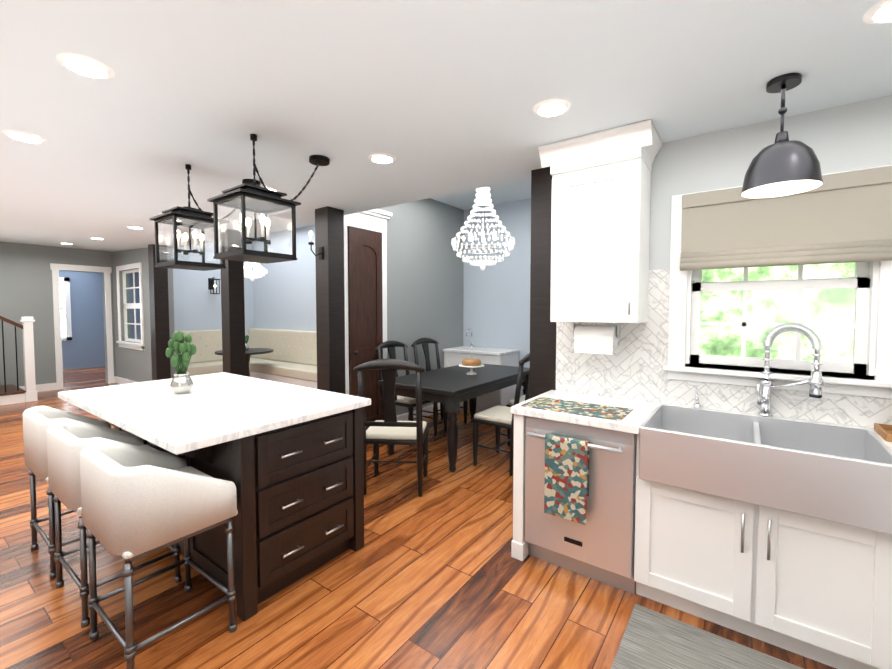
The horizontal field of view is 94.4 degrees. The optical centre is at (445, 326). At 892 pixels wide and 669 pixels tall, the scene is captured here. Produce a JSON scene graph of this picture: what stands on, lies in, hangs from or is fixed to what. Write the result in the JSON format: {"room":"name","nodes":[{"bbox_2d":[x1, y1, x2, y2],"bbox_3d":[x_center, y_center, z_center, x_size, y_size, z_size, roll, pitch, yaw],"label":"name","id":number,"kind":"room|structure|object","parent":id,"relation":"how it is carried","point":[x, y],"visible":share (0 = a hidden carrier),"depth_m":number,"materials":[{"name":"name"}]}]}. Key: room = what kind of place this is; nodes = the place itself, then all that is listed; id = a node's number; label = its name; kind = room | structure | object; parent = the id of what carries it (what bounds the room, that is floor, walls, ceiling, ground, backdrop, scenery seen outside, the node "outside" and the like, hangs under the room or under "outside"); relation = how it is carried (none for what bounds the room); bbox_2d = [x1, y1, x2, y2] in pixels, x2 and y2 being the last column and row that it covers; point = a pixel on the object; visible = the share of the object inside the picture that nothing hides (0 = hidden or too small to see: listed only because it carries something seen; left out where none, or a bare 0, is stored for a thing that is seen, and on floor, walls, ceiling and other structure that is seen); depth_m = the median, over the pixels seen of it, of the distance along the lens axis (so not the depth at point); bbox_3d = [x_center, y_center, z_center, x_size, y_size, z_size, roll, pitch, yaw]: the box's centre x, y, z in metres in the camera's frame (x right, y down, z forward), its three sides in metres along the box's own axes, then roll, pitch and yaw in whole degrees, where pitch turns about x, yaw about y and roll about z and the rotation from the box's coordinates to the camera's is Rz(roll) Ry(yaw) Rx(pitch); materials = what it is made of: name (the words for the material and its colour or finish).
{"room":"kitchen","nodes":[
{"label":"kitchen","id":0,"kind":"room"},
{"bbox_2d":[0,242,115,385],"bbox_3d":[-8.427,-0.090,5.950,0.150,2.630,6.150,2,3,36],"label":"wall","id":1,"kind":"structure","parent":0,"point":[26,288],"depth_m":7.35,"materials":[{"name":"grey paint"}]},
{"bbox_2d":[19,383,56,391],"bbox_3d":[-8.665,1.179,5.535,0.015,0.130,5.110,2,3,36],"label":"baseboard","id":2,"kind":"structure","parent":1,"relation":"attached to","point":[49,386],"depth_m":7.47,"materials":[{"name":"white paint"}]},
{"bbox_2d":[50,263,113,389],"bbox_3d":[-6.914,-0.013,7.896,0.025,2.310,0.890,2,3,36],"label":"door frame","id":3,"kind":"structure","parent":1,"relation":"attached to","point":[56,268],"depth_m":7.67,"materials":[{"name":"white paint"}]},
{"bbox_2d":[59,271,140,369],"bbox_3d":[-9.703,-0.167,9.559,0.150,2.475,4.740,2,3,36],"label":"wall","id":4,"kind":"structure","parent":0,"point":[84,347],"depth_m":10.38,"materials":[{"name":"blue paint"}]},
{"bbox_2d":[59,277,71,340],"bbox_3d":[-9.644,-0.410,9.443,0.050,1.530,1.600,2,3,36],"label":"room window","id":5,"kind":"structure","parent":4,"relation":"in","point":[65,309],"depth_m":10.01,"materials":[{"name":"white"}]},
{"bbox_2d":[112,247,175,381],"bbox_3d":[-5.615,-0.162,7.616,2.450,2.630,0.150,2,3,36],"label":"wall","id":6,"kind":"structure","parent":0,"point":[135,365],"depth_m":7.58,"materials":[{"name":"grey paint"}]},
{"bbox_2d":[114,376,136,383],"bbox_3d":[-5.668,1.091,7.597,2.450,0.130,0.030,2,3,36],"label":"baseboard","id":7,"kind":"structure","parent":6,"relation":"attached to","point":[118,380],"depth_m":8.10,"materials":[{"name":"white paint"}]},
{"bbox_2d":[116,262,144,350],"bbox_3d":[-5.894,-0.377,7.742,1.300,1.570,0.140,2,3,36],"label":"window","id":8,"kind":"structure","parent":6,"relation":"in","point":[140,345],"depth_m":7.79,"materials":[{"name":"white paint"}]},
{"bbox_2d":[172,240,253,343],"bbox_3d":[-4.641,-0.366,8.076,0.120,3.000,1.750,2,3,36],"label":"wall","id":9,"kind":"structure","parent":0,"point":[197,305],"depth_m":7.89,"materials":[{"name":"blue paint"}]},
{"bbox_2d":[208,277,219,293],"bbox_3d":[-4.484,-0.800,7.974,0.229,0.335,0.140,2,3,36],"label":"lantern sconce","id":10,"kind":"object","parent":9,"relation":"attached to","point":[212,286],"visible":1,"depth_m":7.96,"materials":[{"name":"black metal"}]},
{"bbox_2d":[252,225,315,330],"bbox_3d":[-2.156,-0.339,7.432,4.900,3.000,0.120,2,3,36],"label":"wall","id":11,"kind":"structure","parent":0,"point":[284,295],"depth_m":7.98,"materials":[{"name":"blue paint"}]},
{"bbox_2d":[246,178,530,236],"bbox_3d":[-1.954,-1.869,6.930,9.400,0.100,3.150,2,3,36],"label":"ceiling","id":12,"kind":"structure","parent":0,"point":[514,191],"depth_m":5.58,"materials":[{"name":"white paint"}]},
{"bbox_2d":[244,234,267,280],"bbox_3d":[-3.311,-1.300,7.041,0.481,1.043,0.481,2,3,36],"label":"chandelier","id":13,"kind":"object","parent":12,"relation":"hanging from","point":[256,267],"visible":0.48,"depth_m":6.96,"materials":[{"name":"white glass"}]},
{"bbox_2d":[451,187,514,269],"bbox_3d":[0.386,-1.148,4.308,0.661,1.113,0.660,2,3,36],"label":"dining chandelier","id":14,"kind":"object","parent":12,"relation":"hanging from","point":[474,262],"visible":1,"depth_m":4.23,"materials":[{"name":"white beads"},{"name":"metal"}]},
{"bbox_2d":[0,366,835,668],"bbox_3d":[-4.145,1.327,4.762,14.850,0.100,9.450,2,3,36],"label":"floor","id":15,"kind":"structure","parent":0,"point":[436,576],"depth_m":2.11,"materials":[{"name":"brown wood"}]},
{"bbox_2d":[0,316,37,404],"bbox_3d":[-8.011,-0.464,5.503,1.022,3.416,3.450,2,3,36],"label":"staircase","id":16,"kind":"structure","parent":15,"relation":"on","point":[12,394],"depth_m":6.57,"materials":[{"name":"white paint"}]},
{"bbox_2d":[22,406,136,578],"bbox_3d":[-2.241,0.932,2.556,0.560,0.880,0.460,2,3,36],"label":"stool","id":17,"kind":"object","parent":15,"relation":"on","point":[38,421],"visible":0.5,"depth_m":2.35,"materials":[{"name":"beige fabric"}]},
{"bbox_2d":[46,420,181,627],"bbox_3d":[-1.763,0.947,2.211,0.560,0.880,0.460,2,3,36],"label":"stool","id":18,"kind":"object","parent":15,"relation":"on","point":[69,441],"visible":0.56,"depth_m":2.02,"materials":[{"name":"beige fabric"}]},
{"bbox_2d":[80,441,237,668],"bbox_3d":[-1.285,0.961,1.865,0.560,0.880,0.460,2,3,36],"label":"stool","id":19,"kind":"object","parent":15,"relation":"on","point":[137,503],"visible":1,"depth_m":1.67,"materials":[{"name":"beige fabric"}]},
{"bbox_2d":[148,244,170,380],"bbox_3d":[-4.644,-0.061,6.701,0.200,2.508,0.200,2,3,36],"label":"pillar","id":20,"kind":"structure","parent":15,"relation":"on","point":[159,313],"depth_m":6.63,"materials":[{"name":"brown wood"}]},
{"bbox_2d":[175,329,222,375],"bbox_3d":[-4.503,0.610,7.709,0.578,1.080,1.050,2,3,36],"label":"bench","id":21,"kind":"object","parent":15,"relation":"on","point":[205,360],"depth_m":7.78,"materials":[{"name":"beige fabric"}]},
{"bbox_2d":[64,400,369,620],"bbox_3d":[-1.506,0.923,2.651,1.799,0.889,1.015,2,3,36],"label":"kitchen island","id":22,"kind":"object","parent":15,"relation":"on","point":[287,459],"depth_m":2.15,"materials":[{"name":"brown wood"}]},
{"bbox_2d":[58,372,370,455],"bbox_3d":[-1.520,0.457,2.644,1.840,0.040,1.080,2,3,36],"label":"island countertop","id":23,"kind":"structure","parent":22,"relation":"on","point":[222,405],"depth_m":2.35,"materials":[{"name":"white stone"}]},
{"bbox_2d":[165,331,195,393],"bbox_3d":[-1.727,0.229,2.701,0.160,0.411,0.176,2,3,36],"label":"vase","id":24,"kind":"object","parent":23,"relation":"on","point":[181,382],"visible":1,"depth_m":2.67,"materials":[{"name":"clear glass"}]},
{"bbox_2d":[220,229,245,375],"bbox_3d":[-2.740,0.013,5.325,0.200,2.479,0.200,2,3,36],"label":"pillar","id":25,"kind":"structure","parent":15,"relation":"on","point":[233,318],"depth_m":5.25,"materials":[{"name":"brown wood"}]},
{"bbox_2d":[215,348,273,376],"bbox_3d":[-3.502,0.792,7.208,0.920,0.760,0.920,2,3,36],"label":"pedestal table","id":26,"kind":"object","parent":15,"relation":"on","point":[251,351],"visible":0.29,"depth_m":7.16,"materials":[{"name":"black paint"}]},
{"bbox_2d":[245,335,248,350],"bbox_3d":[-3.502,0.276,7.186,0.140,0.272,0.140,2,3,36],"label":"centerpiece","id":27,"kind":"object","parent":26,"relation":"on","point":[246,342],"visible":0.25,"depth_m":7.16,"materials":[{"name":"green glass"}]},
{"bbox_2d":[248,328,316,388],"bbox_3d":[-2.837,0.618,7.521,3.498,1.080,0.598,2,3,36],"label":"bench","id":28,"kind":"object","parent":15,"relation":"on","point":[291,359],"depth_m":7.63,"materials":[{"name":"beige fabric"}]},
{"bbox_2d":[315,206,345,393],"bbox_3d":[-1.169,0.061,4.189,0.200,2.479,0.200,2,3,36],"label":"pillar","id":29,"kind":"structure","parent":15,"relation":"on","point":[330,295],"depth_m":4.10,"materials":[{"name":"brown wood"}]},
{"bbox_2d":[308,231,323,259],"bbox_3d":[-1.270,-0.793,4.012,0.060,0.262,0.145,2,3,36],"label":"sconce","id":30,"kind":"object","parent":29,"relation":"attached to","point":[320,254],"visible":0.98,"depth_m":4.00,"materials":[{"name":"black metal"}]},
{"bbox_2d":[353,359,428,496],"bbox_3d":[-0.420,0.783,3.386,0.552,1.108,0.582,0,2,4],"label":"dining chair","id":31,"kind":"object","parent":15,"relation":"on","point":[390,429],"visible":0.94,"depth_m":3.22,"materials":[{"name":"black paint"}]},
{"bbox_2d":[374,341,437,445],"bbox_3d":[-0.463,0.722,4.793,0.582,1.108,0.552,2,3,36],"label":"dining chair","id":32,"kind":"object","parent":15,"relation":"on","point":[409,403],"visible":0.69,"depth_m":4.74,"materials":[{"name":"black paint"}]},
{"bbox_2d":[411,338,467,431],"bbox_3d":[-0.088,0.700,5.311,0.582,1.108,0.552,2,3,36],"label":"dining chair","id":33,"kind":"object","parent":15,"relation":"on","point":[424,342],"visible":0.42,"depth_m":5.37,"materials":[{"name":"black paint"}]},
{"bbox_2d":[378,363,528,471],"bbox_3d":[0.208,0.903,4.618,0.950,0.760,1.750,2,3,36],"label":"dining table","id":34,"kind":"object","parent":15,"relation":"on","point":[452,387],"visible":0.62,"depth_m":4.11,"materials":[{"name":"black paint"}]},
{"bbox_2d":[459,358,483,374],"bbox_3d":[0.283,0.439,4.574,0.280,0.170,0.280,2,3,36],"label":"stand","id":35,"kind":"object","parent":34,"relation":"on","point":[471,363],"visible":1,"depth_m":4.50,"materials":[{"name":"white"}]},
{"bbox_2d":[443,346,519,413],"bbox_3d":[0.497,0.773,5.926,0.950,0.908,0.555,2,3,36],"label":"bar cabinet","id":36,"kind":"object","parent":15,"relation":"on","point":[454,356],"visible":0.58,"depth_m":5.66,"materials":[{"name":"white paint"}]},
{"bbox_2d":[466,328,475,347],"bbox_3d":[0.362,0.169,5.995,0.093,0.292,0.173,2,3,36],"label":"bar faucet","id":37,"kind":"object","parent":36,"relation":"on","point":[471,346],"visible":1,"depth_m":6.05,"materials":[{"name":"silver metal"}]},
{"bbox_2d":[471,353,529,475],"bbox_3d":[0.617,0.760,3.913,0.582,1.108,0.552,2,3,36],"label":"dining chair","id":38,"kind":"object","parent":15,"relation":"on","point":[498,417],"visible":0.6,"depth_m":3.79,"materials":[{"name":"black paint"}]},
{"bbox_2d":[506,394,525,445],"bbox_3d":[1.028,0.736,4.480,0.582,1.108,0.552,2,3,36],"label":"dining chair","id":39,"kind":"object","parent":15,"relation":"on","point":[511,402],"visible":0.1,"depth_m":4.46,"materials":[{"name":"black paint"}]},
{"bbox_2d":[511,414,528,560],"bbox_3d":[0.600,0.933,2.674,0.076,0.868,0.614,2,3,36],"label":"cabinet end panel","id":40,"kind":"object","parent":15,"relation":"on","point":[519,547],"visible":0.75,"depth_m":2.43,"materials":[{"name":"white paint"}]},
{"bbox_2d":[529,166,555,398],"bbox_3d":[0.750,0.111,3.038,0.200,2.479,0.200,2,3,36],"label":"pillar","id":41,"kind":"structure","parent":15,"relation":"on","point":[542,379],"depth_m":2.95,"materials":[{"name":"brown wood"}]},
{"bbox_2d":[525,416,636,593],"bbox_3d":[0.850,0.944,2.455,0.593,0.865,0.641,2,3,36],"label":"dishwasher","id":42,"kind":"object","parent":15,"relation":"on","point":[599,546],"visible":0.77,"depth_m":2.19,"materials":[{"name":"silver metal"}]},
{"bbox_2d":[544,433,589,524],"bbox_3d":[0.645,0.808,2.215,0.230,0.436,0.043,2,3,36],"label":"dish towel","id":43,"kind":"object","parent":42,"relation":"hanging from","point":[566,484],"visible":0.96,"depth_m":2.19,"materials":[{"name":"fabric"}]},
{"bbox_2d":[611,604,802,668],"bbox_3d":[1.135,1.409,1.561,0.900,0.012,0.595,2,3,36],"label":"area rug","id":44,"kind":"object","parent":15,"relation":"on","point":[651,639],"visible":1,"depth_m":1.78,"materials":[{"name":"grey fabric"}]},
{"bbox_2d":[634,434,891,668],"bbox_3d":[1.492,0.961,2.017,0.950,0.868,0.634,2,3,36],"label":"base cabinet","id":45,"kind":"object","parent":15,"relation":"on","point":[817,589],"visible":0.67,"depth_m":1.76,"materials":[{"name":"white paint"}]},
{"bbox_3d":[0.894,1.052,-0.101,0.697,0.868,3.607,2,3,36],"label":"base cabinet","id":46,"kind":"object","parent":15,"relation":"on","visible":0},
{"bbox_2d":[510,390,891,450],"bbox_3d":[0.433,0.566,0.572,2.258,0.040,4.189,2,3,36],"label":"countertop","id":47,"kind":"structure","parent":46,"relation":"on","point":[635,418],"depth_m":2.30,"materials":[{"name":"white stone"}]},
{"bbox_2d":[520,397,632,420],"bbox_3d":[0.748,0.466,2.385,0.560,0.004,0.300,2,3,36],"label":"placemat","id":48,"kind":"object","parent":47,"relation":"on","point":[589,409],"visible":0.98,"depth_m":2.35,"materials":[{"name":"fabric"}]},
{"bbox_2d":[694,393,700,408],"bbox_3d":[1.433,0.421,2.356,0.035,0.097,0.080,2,3,36],"label":"soap dispenser","id":49,"kind":"object","parent":47,"relation":"on","point":[697,405],"visible":0.94,"depth_m":2.36,"materials":[{"name":"silver metal"}]},
{"bbox_2d":[639,404,891,534],"bbox_3d":[1.457,0.609,1.966,0.883,0.256,0.579,2,3,36],"label":"farmhouse sink","id":50,"kind":"object","parent":47,"relation":"in","point":[838,474],"visible":1,"depth_m":1.79,"materials":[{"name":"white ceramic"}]},
{"bbox_2d":[757,323,823,417],"bbox_3d":[1.738,0.230,2.093,0.255,0.501,0.160,2,3,36],"label":"spring faucet","id":51,"kind":"object","parent":47,"relation":"on","point":[815,381],"visible":1,"depth_m":2.09,"materials":[{"name":"silver metal"}]},
{"bbox_2d":[874,423,891,441],"bbox_3d":[2.157,0.479,1.717,0.495,0.034,0.210,2,3,36],"label":"soap tray","id":52,"kind":"object","parent":47,"relation":"on","point":[884,431],"visible":1,"depth_m":1.87,"materials":[{"name":"brown wood"}]},
{"bbox_2d":[378,198,463,415],"bbox_3d":[-0.525,-0.252,5.408,0.120,3.000,2.550,2,3,36],"label":"wall","id":53,"kind":"structure","parent":0,"point":[425,281],"depth_m":5.60,"materials":[{"name":"grey paint"}]},
{"bbox_2d":[347,226,382,429],"bbox_3d":[-0.895,0.086,4.720,0.101,2.375,0.500,2,3,36],"label":"door","id":54,"kind":"structure","parent":53,"relation":"in","point":[365,319],"depth_m":4.72,"materials":[{"name":"brown wood"}]},
{"bbox_2d":[344,209,391,394],"bbox_3d":[-0.908,-0.042,4.724,0.069,2.640,0.800,2,3,36],"label":"door frame","id":55,"kind":"structure","parent":53,"relation":"attached to","point":[375,220],"depth_m":4.71,"materials":[{"name":"white paint"}]},
{"bbox_2d":[397,403,439,420],"bbox_3d":[-0.230,1.169,5.762,0.015,0.130,1.670,2,3,36],"label":"baseboard","id":56,"kind":"structure","parent":53,"relation":"attached to","point":[403,417],"depth_m":5.62,"materials":[{"name":"white paint"}]},
{"bbox_2d":[0,0,891,251],"bbox_3d":[-3.793,-1.413,2.443,11.700,0.625,6.300,2,3,36],"label":"ceiling","id":57,"kind":"structure","parent":0,"point":[436,98],"depth_m":1.87,"materials":[{"name":"white paint"}]},
{"bbox_2d":[2,129,47,142],"bbox_3d":[-2.419,-1.090,2.376,0.184,0.012,0.184,2,3,36],"label":"recessed light","id":58,"kind":"object","parent":57,"relation":"in","point":[24,136],"visible":1,"depth_m":2.35,"materials":[{"name":"white paint"}]},
{"bbox_2d":[56,52,114,78],"bbox_3d":[-1.471,-1.061,1.691,0.184,0.012,0.184,2,3,36],"label":"recessed light","id":59,"kind":"object","parent":57,"relation":"in","point":[85,65],"visible":1,"depth_m":1.67,"materials":[{"name":"white paint"}]},
{"bbox_2d":[126,226,143,228],"bbox_3d":[-3.764,-1.203,5.001,0.184,0.012,0.184,2,3,36],"label":"recessed light","id":60,"kind":"object","parent":57,"relation":"in","point":[135,227],"visible":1,"depth_m":4.97,"materials":[{"name":"white paint"}]},
{"bbox_2d":[149,164,260,270],"bbox_3d":[-1.681,-0.769,3.001,0.360,0.707,0.695,2,3,36],"label":"pendant lantern","id":61,"kind":"object","parent":57,"relation":"hanging from","point":[188,216],"visible":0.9,"depth_m":2.83,"materials":[{"name":"black metal"}]},
{"bbox_2d":[207,134,329,263],"bbox_3d":[-1.000,-0.748,2.509,0.360,0.707,0.695,2,3,36],"label":"pendant lantern","id":62,"kind":"object","parent":57,"relation":"hanging from","point":[255,199],"visible":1,"depth_m":2.35,"materials":[{"name":"black metal"}]},
{"bbox_2d":[260,186,279,191],"bbox_3d":[-1.479,-1.136,3.435,0.184,0.012,0.184,2,3,36],"label":"recessed light","id":63,"kind":"object","parent":57,"relation":"in","point":[274,189],"visible":0.25,"depth_m":3.39,"materials":[{"name":"white paint"}]},
{"bbox_2d":[368,153,395,162],"bbox_3d":[-0.419,-1.105,2.718,0.184,0.012,0.184,2,3,36],"label":"recessed light","id":64,"kind":"object","parent":57,"relation":"in","point":[381,157],"visible":1,"depth_m":2.69,"materials":[{"name":"white paint"}]},
{"bbox_2d":[533,98,570,115],"bbox_3d":[0.521,-1.076,2.038,0.184,0.012,0.184,2,3,36],"label":"recessed light","id":65,"kind":"object","parent":57,"relation":"in","point":[553,107],"visible":1,"depth_m":2.02,"materials":[{"name":"white paint"}]},
{"bbox_2d":[741,73,823,197],"bbox_3d":[1.469,-0.837,1.807,0.284,0.469,0.284,2,3,36],"label":"light","id":66,"kind":"object","parent":57,"relation":"hanging from","point":[782,165],"visible":1,"depth_m":1.76,"materials":[{"name":"grey metal"}]},
{"bbox_2d":[863,0,891,23],"bbox_3d":[1.491,-1.046,1.349,0.184,0.012,0.184,2,3,36],"label":"recessed light","id":67,"kind":"object","parent":57,"relation":"in","point":[879,12],"visible":1,"depth_m":1.38,"materials":[{"name":"white paint"}]},
{"bbox_2d":[463,199,530,395],"bbox_3d":[1.291,-0.266,5.741,2.670,3.000,0.120,2,3,36],"label":"wall","id":68,"kind":"structure","parent":0,"point":[496,311],"depth_m":6.00,"materials":[{"name":"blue paint"}]},
{"bbox_2d":[557,95,891,427],"bbox_3d":[1.785,0.146,2.269,2.380,2.475,0.150,2,3,36],"label":"wall","id":69,"kind":"structure","parent":0,"point":[851,136],"depth_m":2.23,"materials":[{"name":"grey paint"}]},
{"bbox_2d":[538,119,662,323],"bbox_3d":[0.928,-0.564,2.517,0.625,1.072,0.378,2,3,36],"label":"upper cabinet","id":70,"kind":"object","parent":69,"relation":"attached to","point":[600,215],"visible":1,"depth_m":2.40,"materials":[{"name":"white paint"}]},
{"bbox_2d":[573,322,620,354],"bbox_3d":[0.937,0.066,2.577,0.278,0.192,0.124,2,3,36],"label":"paper towel","id":71,"kind":"object","parent":70,"relation":"attached to","point":[597,339],"visible":0.96,"depth_m":2.52,"materials":[{"name":"white paper"}]},
{"bbox_2d":[556,269,891,427],"bbox_3d":[1.678,0.069,2.244,2.227,0.810,0.010,2,3,36],"label":"tile backsplash","id":72,"kind":"structure","parent":69,"relation":"attached to","point":[631,367],"depth_m":2.51,"materials":[{"name":"tile"}]},
{"bbox_2d":[663,164,891,398],"bbox_3d":[1.764,-0.221,2.232,1.010,1.090,0.210,2,3,36],"label":"window","id":73,"kind":"structure","parent":69,"relation":"in","point":[686,290],"depth_m":2.20,"materials":[{"name":"white paint"}]},
{"bbox_2d":[680,166,891,270],"bbox_3d":[1.703,-0.531,2.135,0.850,0.432,0.055,2,3,36],"label":"window blind","id":74,"kind":"object","parent":73,"relation":"attached to","point":[844,217],"visible":0.98,"depth_m":2.09,"materials":[{"name":"fabric"}]},
{"label":"outside","id":75,"kind":"structure","parent":0,"visible":0},
{"bbox_2d":[700,262,855,362],"bbox_3d":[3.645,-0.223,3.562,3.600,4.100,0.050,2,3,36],"label":"window glass","id":76,"kind":"object","parent":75,"point":[829,270],"depth_m":3.90,"materials":[{"name":"clear glass"}]}
]}

